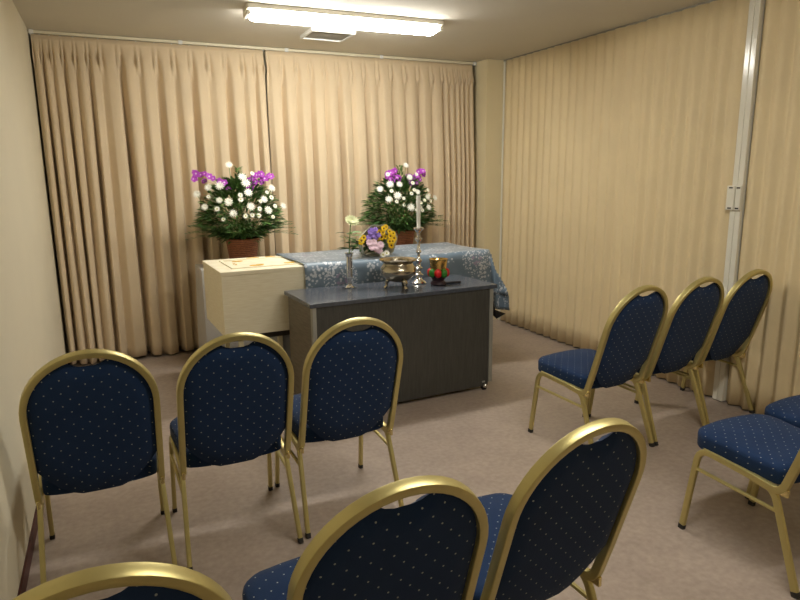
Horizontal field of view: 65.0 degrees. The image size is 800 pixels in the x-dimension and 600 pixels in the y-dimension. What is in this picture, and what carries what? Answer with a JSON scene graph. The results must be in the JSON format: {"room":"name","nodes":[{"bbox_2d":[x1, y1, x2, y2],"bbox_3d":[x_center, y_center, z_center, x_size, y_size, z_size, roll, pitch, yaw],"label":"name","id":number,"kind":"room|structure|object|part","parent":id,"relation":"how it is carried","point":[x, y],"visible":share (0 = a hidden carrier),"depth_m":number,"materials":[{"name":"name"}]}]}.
{"room":"funeral room","nodes":[
{"label":"funeral room","id":0,"kind":"room"},
{"bbox_2d":[0,0,67,599],"bbox_3d":[-1.227,-0.090,1.606,0.100,2.462,7.320,-6,13,-24],"label":"wall","id":1,"kind":"structure","parent":0,"point":[32,327],"depth_m":3.01,"materials":[{"name":"beige paint"}]},
{"bbox_2d":[17,363,68,595],"bbox_3d":[-1.166,1.082,1.866,0.008,0.060,7.120,-6,13,-24],"label":"baseboard","id":2,"kind":"structure","parent":1,"relation":"attached to","point":[29,553],"depth_m":2.37,"materials":[{"name":"brown wood"}]},
{"bbox_2d":[30,36,275,352],"bbox_3d":[-0.896,-0.913,5.651,3.959,2.462,0.100,-6,13,-24],"label":"wall","id":3,"kind":"structure","parent":0,"point":[30,36],"depth_m":5.25,"materials":[{"name":"beige paint"}]},
{"bbox_2d":[12,0,709,61],"bbox_3d":[0.604,-1.531,2.181,4.159,0.100,7.320,-6,13,-24],"label":"ceiling","id":4,"kind":"structure","parent":0,"point":[473,30],"depth_m":4.26,"materials":[{"name":"paint"}]},
{"bbox_2d":[28,29,475,65],"bbox_3d":[-0.949,-2.053,5.165,3.664,0.034,0.038,-6,13,-24],"label":"rail","id":5,"kind":"object","parent":4,"relation":"attached to","point":[30,31],"visible":1,"depth_m":4.98,"materials":[{"name":"white plastic"}]},
{"bbox_2d":[30,34,274,364],"bbox_3d":[-1.838,-0.765,4.999,1.661,2.421,0.178,-6,13,-24],"label":"curtain","id":6,"kind":"object","parent":5,"relation":"hanging from","point":[126,125],"visible":0.83,"depth_m":4.86,"materials":[{"name":"beige fabric"}]},
{"bbox_2d":[265,50,474,253],"bbox_3d":[-0.185,-0.926,5.719,1.966,2.421,0.154,-6,13,-24],"label":"curtain","id":7,"kind":"object","parent":5,"relation":"hanging from","point":[337,123],"visible":0.66,"depth_m":5.52,"materials":[{"name":"beige fabric"}]},
{"bbox_2d":[300,27,355,41],"bbox_3d":[-0.535,-1.953,4.627,0.330,0.024,0.300,-6,13,-24],"label":"ceiling vent","id":8,"kind":"object","parent":4,"relation":"in","point":[321,34],"visible":1,"depth_m":4.60,"materials":[{"name":"white plastic"}]},
{"bbox_2d":[304,31,349,39],"bbox_3d":[-0.535,-1.954,4.627,0.300,0.010,0.254,-6,13,-24],"label":"grille","id":9,"kind":"object","parent":8,"relation":"attached to","point":[309,35],"depth_m":4.63,"materials":[{"name":"grey metal"}]},
{"bbox_2d":[242,2,443,35],"bbox_3d":[-0.341,-1.815,4.094,1.326,0.085,0.170,-5,12,-22],"label":"ceiling light","id":10,"kind":"object","parent":4,"relation":"attached to","point":[256,12],"visible":1,"depth_m":4.01,"materials":[{"name":"white plastic"}]},
{"bbox_2d":[503,0,715,61],"bbox_3d":[2.366,-1.626,2.847,0.028,0.012,6.665,-6,13,-24],"label":"track","id":11,"kind":"object","parent":4,"relation":"attached to","point":[706,2],"visible":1,"depth_m":4.50,"materials":[{"name":"beige metal"}]},
{"bbox_2d":[26,319,799,599],"bbox_3d":[0.628,0.979,2.690,4.159,0.100,7.320,-6,13,-24],"label":"floor","id":12,"kind":"structure","parent":0,"point":[728,548],"depth_m":2.87,"materials":[{"name":"carpet"}]},
{"bbox_2d":[18,349,177,583],"bbox_3d":[-1.112,0.557,2.323,0.445,0.914,0.587,-6,13,-25],"label":"banquet chair","id":13,"kind":"object","parent":12,"relation":"on","point":[85,429],"visible":0.99,"depth_m":2.10,"materials":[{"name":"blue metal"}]},
{"bbox_3d":[-1.255,0.855,2.212,0.024,0.366,0.257,-5,12,-22],"label":"leg","id":14,"kind":"part","parent":13,"relation":"part of","materials":[{"name":"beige metal"}]},
{"bbox_3d":[-1.387,0.796,2.471,0.021,0.375,0.162,-7,13,-29],"label":"leg","id":15,"kind":"part","parent":13,"relation":"part of","materials":[{"name":"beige metal"}]},
{"bbox_3d":[-1.031,0.436,2.124,0.379,0.522,0.167,-6,13,-25],"label":"backrest","id":16,"kind":"part","parent":13,"relation":"part of","materials":[{"name":"blue fabric"}]},
{"bbox_3d":[-1.052,0.419,2.164,0.419,0.580,0.304,-6,13,-25],"label":"frame","id":17,"kind":"part","parent":13,"relation":"part of","materials":[{"name":"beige metal"}]},
{"bbox_3d":[-1.152,0.590,2.414,0.419,0.096,0.402,-6,13,-25],"label":"seat","id":18,"kind":"part","parent":13,"relation":"part of","materials":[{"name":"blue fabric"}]},
{"bbox_3d":[-1.014,0.757,2.647,0.021,0.375,0.162,-5,12,-22],"label":"leg","id":19,"kind":"part","parent":13,"relation":"part of","materials":[{"name":"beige metal"}]},
{"bbox_3d":[-0.887,0.816,2.385,0.024,0.366,0.257,-7,13,-28],"label":"leg","id":20,"kind":"part","parent":13,"relation":"part of","materials":[{"name":"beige metal"}]},
{"bbox_2d":[12,562,231,599],"bbox_3d":[-0.547,0.777,1.212,0.445,0.914,0.587,-6,13,-24],"label":"banquet chair","id":21,"kind":"object","parent":12,"relation":"on","point":[144,580],"visible":1,"depth_m":0.91,"materials":[{"name":"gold metal"}]},
{"bbox_3d":[-0.469,0.656,1.012,0.379,0.522,0.167,-6,13,-24],"label":"backrest","id":22,"kind":"part","parent":21,"relation":"part of","materials":[{"name":"blue fabric"}]},
{"bbox_2d":[169,332,303,569],"bbox_3d":[-0.683,0.514,2.519,0.445,0.914,0.587,-6,13,-25],"label":"banquet chair","id":23,"kind":"object","parent":12,"relation":"on","point":[235,405],"visible":1,"depth_m":2.31,"materials":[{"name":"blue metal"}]},
{"bbox_3d":[-0.958,0.752,2.667,0.021,0.375,0.162,-7,13,-29],"label":"leg","id":24,"kind":"part","parent":23,"relation":"part of","materials":[{"name":"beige metal"}]},
{"bbox_3d":[-0.826,0.811,2.408,0.024,0.366,0.257,-5,12,-22],"label":"leg","id":25,"kind":"part","parent":23,"relation":"part of","materials":[{"name":"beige metal"}]},
{"bbox_3d":[-0.723,0.546,2.611,0.419,0.096,0.402,-6,13,-25],"label":"seat","id":26,"kind":"part","parent":23,"relation":"part of","materials":[{"name":"blue fabric"}]},
{"bbox_3d":[-0.718,0.590,2.611,0.427,0.044,0.254,-6,13,-25],"label":"seat frame","id":27,"kind":"part","parent":23,"relation":"part of","materials":[{"name":"gold metal"}]},
{"bbox_3d":[-0.623,0.375,2.361,0.419,0.580,0.304,-6,13,-25],"label":"frame","id":28,"kind":"part","parent":23,"relation":"part of","materials":[{"name":"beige metal"}]},
{"bbox_3d":[-0.602,0.392,2.320,0.379,0.522,0.167,-6,13,-25],"label":"backrest","id":29,"kind":"part","parent":23,"relation":"part of","materials":[{"name":"blue fabric"}]},
{"bbox_3d":[-0.585,0.713,2.843,0.021,0.375,0.162,-5,12,-22],"label":"leg","id":30,"kind":"part","parent":23,"relation":"part of","materials":[{"name":"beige metal"}]},
{"bbox_3d":[-0.458,0.772,2.581,0.024,0.366,0.257,-7,13,-28],"label":"leg","id":31,"kind":"part","parent":23,"relation":"part of","materials":[{"name":"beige metal"}]},
{"bbox_2d":[225,330,289,347],"bbox_3d":[-0.355,0.305,4.690,1.855,0.444,0.520,-6,13,-26],"label":"trolley","id":32,"kind":"object","parent":12,"relation":"on","point":[279,334],"visible":0.04,"depth_m":4.15,"materials":[{"name":"metal"}]},
{"bbox_3d":[-1.031,0.422,4.106,0.030,0.340,0.030,-6,13,-26],"label":"leg","id":33,"kind":"part","parent":32,"relation":"part of","materials":[{"name":"beige wood"}]},
{"bbox_2d":[202,255,305,334],"bbox_3d":[-0.359,-0.120,4.604,1.983,0.422,0.628,-6,13,-26],"label":"coffin","id":34,"kind":"object","parent":32,"relation":"on","point":[242,294],"visible":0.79,"depth_m":4.02,"materials":[{"name":"beige wood"}]},
{"bbox_3d":[-0.361,-0.307,4.566,1.983,0.026,0.628,-6,13,-26],"label":"lid","id":35,"kind":"part","parent":34,"relation":"part of","materials":[{"name":"beige wood"}]},
{"bbox_3d":[-0.925,-0.260,4.283,0.530,0.008,0.420,-6,13,-26],"label":"window moulding","id":36,"kind":"part","parent":34,"relation":"part of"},
{"bbox_2d":[276,242,508,318],"bbox_3d":[-0.053,-0.105,4.738,1.577,0.534,0.874,-6,13,-26],"label":"cover","id":37,"kind":"object","parent":34,"relation":"on","point":[327,268],"visible":0.58,"depth_m":4.56,"materials":[{"name":"blue fabric"}]},
{"bbox_2d":[348,224,397,257],"bbox_3d":[-0.188,-0.427,4.447,0.327,0.225,0.426,3,12,16],"label":"bouquet","id":38,"kind":"object","parent":37,"relation":"on","point":[379,240],"visible":0.99,"depth_m":4.37,"materials":[{"name":"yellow plant"}]},
{"bbox_3d":[-0.209,-0.392,4.302,0.054,0.054,0.010,-19,-3,-29],"label":"pink flower","id":39,"kind":"part","parent":38,"relation":"part of","materials":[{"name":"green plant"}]},
{"bbox_3d":[-0.193,-0.363,4.303,0.054,0.054,0.010,26,-22,-20],"label":"pink flower","id":40,"kind":"part","parent":38,"relation":"part of","materials":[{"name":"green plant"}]},
{"bbox_3d":[-0.132,-0.382,4.333,0.054,0.054,0.010,-42,8,-28],"label":"pink flower","id":41,"kind":"part","parent":38,"relation":"part of","materials":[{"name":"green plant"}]},
{"bbox_3d":[-0.357,0.110,4.651,1.855,0.044,0.520,-6,13,-26],"label":"frame","id":42,"kind":"part","parent":32,"relation":"part of","materials":[{"name":"metal"}]},
{"bbox_3d":[-0.799,0.397,4.221,0.030,0.340,0.030,-6,13,-26],"label":"leg","id":43,"kind":"part","parent":32,"relation":"part of","materials":[{"name":"brown wood"}]},
{"bbox_2d":[271,335,290,359],"bbox_3d":[-0.743,0.307,4.360,0.260,0.200,0.200,-6,13,-26],"label":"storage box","id":44,"kind":"object","parent":32,"relation":"on","point":[286,338],"visible":0.09,"depth_m":4.24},
{"bbox_2d":[275,317,403,538],"bbox_3d":[-0.274,0.466,2.732,0.445,0.914,0.587,-6,13,-25],"label":"banquet chair","id":45,"kind":"object","parent":12,"relation":"on","point":[350,379],"visible":0.94,"depth_m":2.52,"materials":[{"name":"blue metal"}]},
{"bbox_3d":[-0.549,0.705,2.881,0.021,0.375,0.162,-7,13,-29],"label":"leg","id":46,"kind":"part","parent":45,"relation":"part of","materials":[{"name":"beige metal"}]},
{"bbox_3d":[-0.417,0.764,2.621,0.024,0.366,0.257,-5,12,-22],"label":"leg","id":47,"kind":"part","parent":45,"relation":"part of","materials":[{"name":"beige metal"}]},
{"bbox_3d":[-0.314,0.499,2.824,0.419,0.096,0.402,-6,13,-25],"label":"seat","id":48,"kind":"part","parent":45,"relation":"part of","materials":[{"name":"blue fabric"}]},
{"bbox_3d":[-0.214,0.328,2.574,0.419,0.580,0.304,-6,13,-25],"label":"frame","id":49,"kind":"part","parent":45,"relation":"part of","materials":[{"name":"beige metal"}]},
{"bbox_3d":[-0.193,0.345,2.534,0.379,0.522,0.167,-6,13,-25],"label":"backrest","id":50,"kind":"part","parent":45,"relation":"part of","materials":[{"name":"blue fabric"}]},
{"bbox_3d":[-0.175,0.666,3.057,0.021,0.375,0.162,-5,12,-22],"label":"leg","id":51,"kind":"part","parent":45,"relation":"part of","materials":[{"name":"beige metal"}]},
{"bbox_3d":[-0.049,0.725,2.795,0.024,0.366,0.257,-7,13,-28],"label":"leg","id":52,"kind":"part","parent":45,"relation":"part of","materials":[{"name":"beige metal"}]},
{"bbox_2d":[242,475,488,599],"bbox_3d":[-0.108,0.723,1.458,0.445,0.914,0.587,-6,13,-26],"label":"banquet chair","id":53,"kind":"object","parent":12,"relation":"on","point":[432,547],"visible":1,"depth_m":1.18,"materials":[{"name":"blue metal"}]},
{"bbox_3d":[-0.150,0.756,1.549,0.419,0.096,0.402,-6,13,-26],"label":"seat","id":54,"kind":"part","parent":53,"relation":"part of","materials":[{"name":"blue fabric"}]},
{"bbox_3d":[-0.025,0.601,1.261,0.379,0.522,0.167,-6,13,-26],"label":"backrest","id":55,"kind":"part","parent":53,"relation":"part of","materials":[{"name":"blue fabric"}]},
{"bbox_2d":[284,274,496,401],"bbox_3d":[-0.038,0.274,4.139,1.305,0.720,0.512,-6,13,-27],"label":"desk","id":56,"kind":"object","parent":12,"relation":"on","point":[445,332],"visible":0.61,"depth_m":4.00,"materials":[{"name":"laminate"}]},
{"bbox_3d":[-0.603,0.315,3.875,0.020,0.634,0.425,-6,13,-27],"label":"panel","id":57,"kind":"part","parent":56,"relation":"part of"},
{"bbox_3d":[-0.496,0.360,3.675,0.024,0.644,0.036,-6,13,-27],"label":"corner post","id":58,"kind":"part","parent":56,"relation":"part of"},
{"bbox_2d":[337,215,362,288],"bbox_3d":[-0.332,-0.313,4.055,0.203,0.469,0.153,-6,13,-24],"label":"bud vase","id":59,"kind":"object","parent":56,"relation":"on","point":[351,220],"visible":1,"depth_m":4.04,"materials":[{"name":"clear glass"}]},
{"bbox_2d":[379,256,416,289],"bbox_3d":[-0.012,-0.168,4.037,0.244,0.194,0.244,-6,13,-24],"label":"incense burner","id":60,"kind":"object","parent":56,"relation":"on","point":[402,269],"visible":1,"depth_m":3.95,"materials":[{"name":"brown metal"}]},
{"bbox_2d":[411,194,426,284],"bbox_3d":[0.123,-0.402,4.166,0.108,0.591,0.108,-6,13,-24],"label":"candlestick","id":61,"kind":"object","parent":56,"relation":"on","point":[418,280],"visible":0.96,"depth_m":4.17,"materials":[{"name":"silver metal"}]},
{"bbox_2d":[416,194,420,227],"bbox_3d":[0.122,-0.582,4.130,0.029,0.225,0.029,-6,13,-24],"label":"candle","id":62,"kind":"object","parent":61,"relation":"on","point":[418,198],"depth_m":4.12,"materials":[{"name":"white wax"}]},
{"bbox_2d":[427,257,449,285],"bbox_3d":[0.254,-0.187,4.152,0.147,0.173,0.147,-6,13,-24],"label":"bowl","id":63,"kind":"object","parent":56,"relation":"on","point":[438,271],"visible":1,"depth_m":4.11,"materials":[{"name":"gold metal"}]},
{"bbox_2d":[446,281,460,283],"bbox_3d":[0.353,-0.117,4.189,0.106,0.016,0.015,-3,12,-12],"label":"striker","id":64,"kind":"object","parent":56,"relation":"on","point":[449,282],"visible":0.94,"depth_m":4.18,"materials":[{"name":"black paint"}]},
{"bbox_3d":[0.603,0.236,4.232,0.028,0.644,0.036,-6,13,-27],"label":"corner post","id":65,"kind":"part","parent":56,"relation":"part of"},
{"bbox_2d":[473,418,646,599],"bbox_3d":[0.309,0.668,1.710,0.445,0.914,0.587,-7,13,-29],"label":"banquet chair","id":66,"kind":"object","parent":12,"relation":"on","point":[569,511],"visible":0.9,"depth_m":1.47,"materials":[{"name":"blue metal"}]},
{"bbox_3d":[0.263,0.701,1.799,0.419,0.096,0.402,-7,13,-29],"label":"seat","id":67,"kind":"part","parent":66,"relation":"part of","materials":[{"name":"blue fabric"}]},
{"bbox_3d":[0.532,0.924,1.788,0.024,0.366,0.257,-8,14,-32],"label":"leg","id":68,"kind":"part","parent":66,"relation":"part of","materials":[{"name":"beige metal"}]},
{"bbox_2d":[528,285,667,446],"bbox_3d":[1.059,0.330,3.344,0.445,0.914,0.587,-7,13,-29],"label":"banquet chair","id":69,"kind":"object","parent":12,"relation":"on","point":[631,333],"visible":0.99,"depth_m":3.19,"materials":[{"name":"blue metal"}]},
{"bbox_3d":[0.778,0.572,3.473,0.021,0.375,0.162,-8,14,-33],"label":"leg","id":70,"kind":"part","parent":69,"relation":"part of","materials":[{"name":"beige metal"}]},
{"bbox_3d":[1.019,0.407,3.433,0.427,0.044,0.254,-7,13,-29],"label":"seat frame","id":71,"kind":"part","parent":69,"relation":"part of","materials":[{"name":"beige metal"}]},
{"bbox_3d":[0.926,0.629,3.222,0.030,0.366,0.256,-7,13,-29],"label":"leg","id":72,"kind":"part","parent":69,"relation":"part of","materials":[{"name":"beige metal"}]},
{"bbox_3d":[1.014,0.363,3.432,0.419,0.096,0.402,-7,13,-29],"label":"seat","id":73,"kind":"part","parent":69,"relation":"part of","materials":[{"name":"blue fabric"}]},
{"bbox_3d":[1.138,0.528,3.674,0.021,0.375,0.162,-6,13,-25],"label":"leg","id":74,"kind":"part","parent":69,"relation":"part of","materials":[{"name":"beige metal"}]},
{"bbox_3d":[1.128,0.190,3.190,0.419,0.580,0.304,-7,13,-29],"label":"frame","id":75,"kind":"part","parent":69,"relation":"part of","materials":[{"name":"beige metal"}]},
{"bbox_3d":[1.152,0.207,3.151,0.379,0.522,0.167,-7,13,-29],"label":"backrest","id":76,"kind":"part","parent":69,"relation":"part of","materials":[{"name":"blue fabric"}]},
{"bbox_3d":[1.282,0.586,3.421,0.024,0.366,0.257,-8,14,-32],"label":"leg","id":77,"kind":"part","parent":69,"relation":"part of","materials":[{"name":"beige metal"}]},
{"bbox_2d":[498,0,799,413],"bbox_3d":[2.372,-0.420,3.089,0.097,2.448,6.664,-6,13,-24],"label":"partition","id":78,"kind":"structure","parent":12,"relation":"on","point":[621,147],"depth_m":4.25,"materials":[{"name":"beige fabric"}]},
{"bbox_3d":[1.997,-0.616,3.788,0.018,0.145,0.052,-6,13,-24],"label":"latch plate","id":79,"kind":"part","parent":78,"relation":"part of","materials":[{"name":"beige metal"}]},
{"bbox_3d":[2.036,-0.564,3.803,0.060,2.443,0.035,-6,13,-24],"label":"lead post","id":80,"kind":"part","parent":78,"relation":"part of","materials":[{"name":"silver metal"}]},
{"bbox_3d":[2.018,-0.607,3.743,0.018,0.145,0.035,-6,13,-24],"label":"latch plate","id":81,"kind":"part","parent":78,"relation":"part of","materials":[{"name":"beige metal"}]},
{"bbox_3d":[2.051,-0.557,3.770,0.060,2.443,0.035,-6,13,-24],"label":"lead post","id":82,"kind":"part","parent":78,"relation":"part of","materials":[{"name":"silver metal"}]},
{"bbox_2d":[588,276,723,445],"bbox_3d":[1.454,0.281,3.564,0.445,0.914,0.587,-7,13,-29],"label":"banquet chair","id":83,"kind":"object","parent":12,"relation":"on","point":[690,322],"visible":0.8,"depth_m":3.36,"materials":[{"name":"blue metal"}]},
{"bbox_3d":[1.173,0.524,3.693,0.021,0.375,0.162,-8,14,-33],"label":"leg","id":84,"kind":"part","parent":83,"relation":"part of","materials":[{"name":"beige metal"}]},
{"bbox_3d":[1.408,0.314,3.653,0.419,0.096,0.402,-7,13,-29],"label":"seat","id":85,"kind":"part","parent":83,"relation":"part of","materials":[{"name":"blue fabric"}]},
{"bbox_3d":[1.323,0.581,3.444,0.024,0.366,0.257,-6,13,-26],"label":"leg","id":86,"kind":"part","parent":83,"relation":"part of","materials":[{"name":"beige metal"}]},
{"bbox_3d":[1.522,0.141,3.411,0.419,0.580,0.304,-7,13,-29],"label":"frame","id":87,"kind":"part","parent":83,"relation":"part of","materials":[{"name":"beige metal"}]},
{"bbox_3d":[1.546,0.158,3.372,0.379,0.522,0.167,-7,13,-29],"label":"backrest","id":88,"kind":"part","parent":83,"relation":"part of","materials":[{"name":"blue fabric"}]},
{"bbox_3d":[1.677,0.537,3.642,0.024,0.366,0.257,-8,14,-32],"label":"leg","id":89,"kind":"part","parent":83,"relation":"part of","materials":[{"name":"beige metal"}]},
{"bbox_2d":[641,269,772,423],"bbox_3d":[1.845,0.232,3.789,0.445,0.914,0.587,-7,13,-29],"label":"banquet chair","id":90,"kind":"object","parent":12,"relation":"on","point":[744,305],"visible":0.71,"depth_m":3.59,"materials":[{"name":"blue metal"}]},
{"bbox_3d":[1.924,0.430,4.119,0.021,0.375,0.162,-6,13,-25],"label":"leg","id":91,"kind":"part","parent":90,"relation":"part of","materials":[{"name":"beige metal"}]},
{"bbox_3d":[1.714,0.531,3.668,0.024,0.366,0.257,-6,13,-26],"label":"leg","id":92,"kind":"part","parent":90,"relation":"part of","materials":[{"name":"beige metal"}]},
{"bbox_3d":[1.800,0.265,3.878,0.419,0.096,0.402,-7,13,-29],"label":"seat","id":93,"kind":"part","parent":90,"relation":"part of","materials":[{"name":"blue fabric"}]},
{"bbox_3d":[1.914,0.092,3.636,0.419,0.580,0.304,-7,13,-29],"label":"frame","id":94,"kind":"part","parent":90,"relation":"part of","materials":[{"name":"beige metal"}]},
{"bbox_3d":[1.938,0.109,3.597,0.379,0.522,0.167,-7,13,-29],"label":"backrest","id":95,"kind":"part","parent":90,"relation":"part of","materials":[{"name":"blue fabric"}]},
{"bbox_3d":[2.069,0.488,3.866,0.024,0.366,0.257,-8,14,-32],"label":"leg","id":96,"kind":"part","parent":90,"relation":"part of","materials":[{"name":"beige metal"}]},
{"bbox_2d":[678,414,799,598],"bbox_3d":[1.469,0.528,2.346,0.445,0.914,0.587,-6,13,-24],"label":"banquet chair","id":97,"kind":"object","parent":12,"relation":"on","point":[764,449],"visible":1,"depth_m":2.36,"materials":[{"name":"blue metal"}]},
{"bbox_3d":[1.196,0.766,2.499,0.021,0.375,0.162,-7,13,-28],"label":"leg","id":98,"kind":"part","parent":97,"relation":"part of","materials":[{"name":"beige metal"}]},
{"bbox_3d":[1.435,0.605,2.439,0.427,0.044,0.254,-6,13,-24],"label":"seat frame","id":99,"kind":"part","parent":97,"relation":"part of","materials":[{"name":"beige metal"}]},
{"bbox_3d":[1.431,0.560,2.438,0.419,0.096,0.402,-6,13,-24],"label":"seat","id":100,"kind":"part","parent":97,"relation":"part of","materials":[{"name":"blue fabric"}]},
{"bbox_3d":[1.573,0.728,2.669,0.021,0.375,0.162,-5,12,-21],"label":"leg","id":101,"kind":"part","parent":97,"relation":"part of","materials":[{"name":"gold metal"}]},
{"bbox_3d":[1.321,0.825,2.237,0.030,0.366,0.256,-6,13,-24],"label":"leg","id":102,"kind":"part","parent":97,"relation":"part of","materials":[{"name":"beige metal"}]},
{"bbox_3d":[1.527,0.389,2.187,0.419,0.580,0.304,-6,13,-24],"label":"frame","id":103,"kind":"part","parent":97,"relation":"part of","materials":[{"name":"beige metal"}]},
{"bbox_2d":[745,395,799,499],"bbox_3d":[1.876,0.476,2.583,0.445,0.914,0.587,-6,13,-26],"label":"banquet chair","id":104,"kind":"object","parent":12,"relation":"on","point":[787,409],"visible":0.37,"depth_m":2.70,"materials":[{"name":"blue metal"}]},
{"bbox_3d":[1.600,0.716,2.727,0.021,0.375,0.162,-7,13,-30],"label":"leg","id":105,"kind":"part","parent":104,"relation":"part of","materials":[{"name":"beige metal"}]},
{"bbox_3d":[1.835,0.508,2.674,0.419,0.096,0.402,-6,13,-26],"label":"seat","id":106,"kind":"part","parent":104,"relation":"part of","materials":[{"name":"blue fabric"}]},
{"bbox_3d":[-0.610,0.028,5.298,2.020,0.752,0.340,-6,13,-24],"label":"table","id":107,"kind":"object","parent":12,"relation":"on","visible":0},
{"bbox_2d":[195,264,270,347],"bbox_3d":[-0.608,0.001,5.289,2.108,0.704,0.414,-6,13,-24],"label":"sheet","id":108,"kind":"object","parent":107,"relation":"on","point":[207,331],"visible":0.12,"depth_m":4.75,"materials":[{"name":"white fabric"}]},
{"bbox_2d":[186,161,298,258],"bbox_3d":[-1.222,-0.663,4.835,0.884,0.789,0.547,-6,13,-24],"label":"flower arrangement","id":109,"kind":"object","parent":108,"relation":"on","point":[242,243],"visible":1,"depth_m":4.75,"materials":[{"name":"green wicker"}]},
{"bbox_3d":[-1.227,-0.381,4.905,0.270,0.208,0.270,-6,13,-24],"label":"pot","id":110,"kind":"part","parent":109,"relation":"part of","materials":[{"name":"brown wicker"}]},
{"bbox_2d":[356,163,445,244],"bbox_3d":[0.000,-0.783,5.400,0.874,0.778,0.551,-6,13,-24],"label":"flower arrangement","id":111,"kind":"object","parent":108,"relation":"on","point":[405,232],"visible":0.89,"depth_m":5.29,"materials":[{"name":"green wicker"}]},
{"bbox_3d":[0.003,-0.504,5.458,0.270,0.208,0.270,-6,13,-24],"label":"pot","id":112,"kind":"part","parent":111,"relation":"part of","materials":[{"name":"brown wicker"}]},
{"bbox_2d":[472,59,503,319],"bbox_3d":[0.866,-1.042,6.202,0.285,2.462,0.350,-6,13,-24],"label":"wall column","id":113,"kind":"structure","parent":0,"point":[488,73],"depth_m":5.97,"materials":[{"name":"paint"}]}
]}

